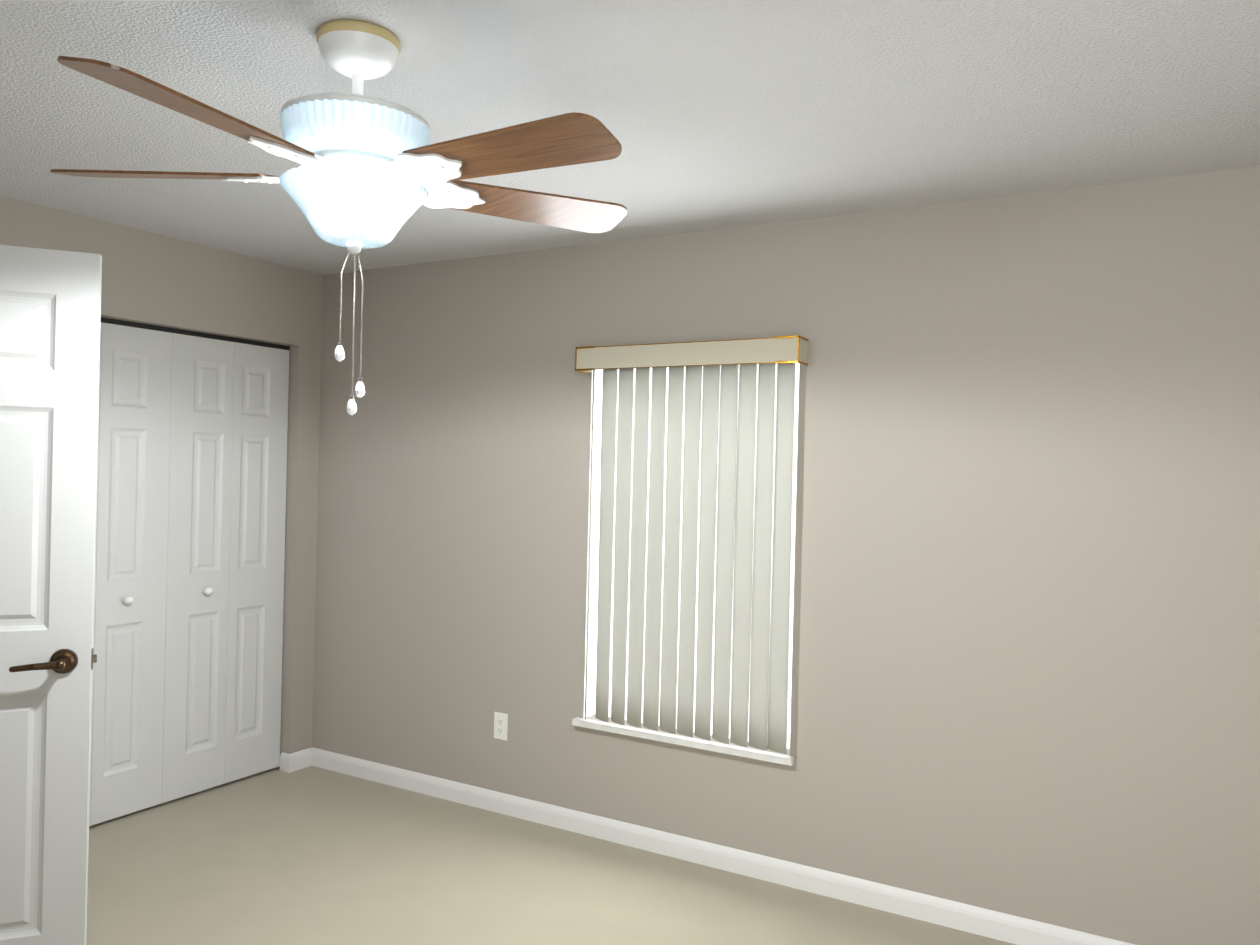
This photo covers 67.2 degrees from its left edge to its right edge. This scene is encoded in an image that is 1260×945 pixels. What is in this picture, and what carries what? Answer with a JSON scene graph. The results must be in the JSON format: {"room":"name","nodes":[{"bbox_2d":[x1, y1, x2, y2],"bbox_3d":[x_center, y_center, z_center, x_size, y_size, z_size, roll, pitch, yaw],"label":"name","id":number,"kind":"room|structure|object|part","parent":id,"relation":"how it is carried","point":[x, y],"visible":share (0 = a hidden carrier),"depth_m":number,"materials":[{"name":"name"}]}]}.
{"room":"empty bedroom","nodes":[
{"label":"empty bedroom","id":0,"kind":"room"},
{"bbox_2d":[0,196,322,768],"bbox_3d":[-2.547,0.215,3.148,0.140,2.440,4.000,1,0,30],"label":"wall","id":1,"kind":"structure","parent":0,"point":[148,278],"depth_m":4.39,"materials":[{"name":"beige paint"}]},
{"bbox_2d":[101,317,289,349],"bbox_3d":[-1.984,-0.614,4.100,0.025,0.017,1.248,1,0,30],"label":"track","id":2,"kind":"object","parent":1,"relation":"attached to","point":[173,330],"visible":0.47,"depth_m":4.17,"materials":[{"name":"black metal"}]},
{"bbox_2d":[89,322,101,825],"bbox_3d":[-2.244,0.408,3.697,0.035,2.030,0.310,1,0,30],"label":"closet door leaf","id":3,"kind":"structure","parent":2,"relation":"hanging from","point":[95,571],"depth_m":3.82,"materials":[{"name":"white wood"}]},
{"bbox_2d":[90,322,172,825],"bbox_3d":[-2.070,0.412,3.955,0.078,2.030,0.310,1,0,30],"label":"closet door leaf","id":4,"kind":"structure","parent":2,"relation":"hanging from","point":[131,564],"depth_m":3.95,"materials":[{"name":"white wood"}]},
{"bbox_2d":[162,333,234,802],"bbox_3d":[-1.915,0.415,4.224,0.078,2.030,0.310,1,0,30],"label":"closet door leaf","id":5,"kind":"structure","parent":2,"relation":"hanging from","point":[198,552],"depth_m":4.22,"materials":[{"name":"white wood"}]},
{"bbox_2d":[224,342,288,783],"bbox_3d":[-1.778,0.417,4.503,0.035,2.030,0.310,1,0,30],"label":"closet door leaf","id":6,"kind":"structure","parent":2,"relation":"hanging from","point":[257,558],"depth_m":4.49,"materials":[{"name":"white wood"}]},
{"bbox_2d":[280,752,287,771],"bbox_3d":[-1.680,1.410,4.615,0.052,0.086,0.014,1,0,30],"label":"baseboard","id":7,"kind":"structure","parent":1,"relation":"attached to","point":[283,762],"depth_m":4.61,"materials":[{"name":"white wood"}]},
{"bbox_2d":[287,748,311,772],"bbox_3d":[-1.620,1.411,4.652,0.014,0.086,0.138,1,0,30],"label":"baseboard","id":8,"kind":"structure","parent":1,"relation":"attached to","point":[299,760],"depth_m":4.64,"materials":[{"name":"white wood"}]},
{"bbox_2d":[86,766,1015,944],"bbox_3d":[-0.971,1.527,2.236,5.460,0.100,4.020,1,0,30],"label":"floor","id":9,"kind":"structure","parent":0,"point":[311,855],"depth_m":3.41,"materials":[{"name":"carpet"}]},
{"bbox_2d":[0,0,1259,274],"bbox_3d":[-0.909,-1.012,2.228,5.460,0.100,4.020,1,0,30],"label":"ceiling","id":10,"kind":"structure","parent":0,"point":[714,114],"depth_m":2.39,"materials":[{"name":"white paint"}]},
{"bbox_2d":[50,19,626,415],"bbox_3d":[-0.598,-0.539,2.036,1.240,0.829,1.223,1,0,30],"label":"ceiling fan","id":11,"kind":"object","parent":10,"relation":"hanging from","point":[370,172],"visible":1,"depth_m":1.98,"materials":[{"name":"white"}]},
{"bbox_3d":[-0.604,-0.565,2.084,0.317,0.126,0.317,1,0,30],"label":"lamp shade","id":12,"kind":"part","parent":11,"relation":"part of","materials":[{"name":"white glass"}]},
{"bbox_3d":[-0.601,-0.716,2.084,0.317,0.085,0.317,1,0,30],"label":"glass","id":13,"kind":"part","parent":11,"relation":"part of","materials":[{"name":"white glass"}]},
{"bbox_2d":[312,166,1259,944],"bbox_3d":[0.370,0.285,3.692,4.370,2.440,0.140,1,0,30],"label":"wall","id":14,"kind":"structure","parent":0,"point":[1026,634],"depth_m":3.27,"materials":[{"name":"beige paint"}]},
{"bbox_2d":[494,712,507,740],"bbox_3d":[-0.564,1.106,4.137,0.070,0.115,0.007,1,0,30],"label":"electrical outlet","id":15,"kind":"object","parent":14,"relation":"attached to","point":[500,725],"visible":1,"depth_m":4.13,"materials":[{"name":"white plastic"}]},
{"bbox_2d":[572,335,808,765],"bbox_3d":[0.221,0.278,3.710,0.964,1.550,0.228,1,0,30],"label":"window blinds","id":16,"kind":"object","parent":14,"relation":"attached to","point":[691,537],"visible":0.98,"depth_m":3.62,"materials":[{"name":"white plastic"}]},
{"bbox_2d":[311,747,1134,944],"bbox_3d":[0.303,1.461,3.629,4.370,0.086,0.014,1,0,30],"label":"baseboard","id":17,"kind":"structure","parent":14,"relation":"attached to","point":[1005,927],"depth_m":3.57,"materials":[{"name":"white wood"}]},
{"bbox_3d":[-2.528,0.218,2.346,0.695,2.440,0.120,1,0,30],"label":"wall","id":18,"kind":"structure","parent":0,"visible":0},
{"bbox_2d":[0,245,101,944],"bbox_3d":[-1.804,0.429,2.368,0.546,2.030,0.671,1,0,30],"label":"entry door","id":19,"kind":"structure","parent":18,"relation":"in","point":[50,312],"depth_m":2.47,"materials":[{"name":"painted wood"},{"name":"bronze"}]}
]}

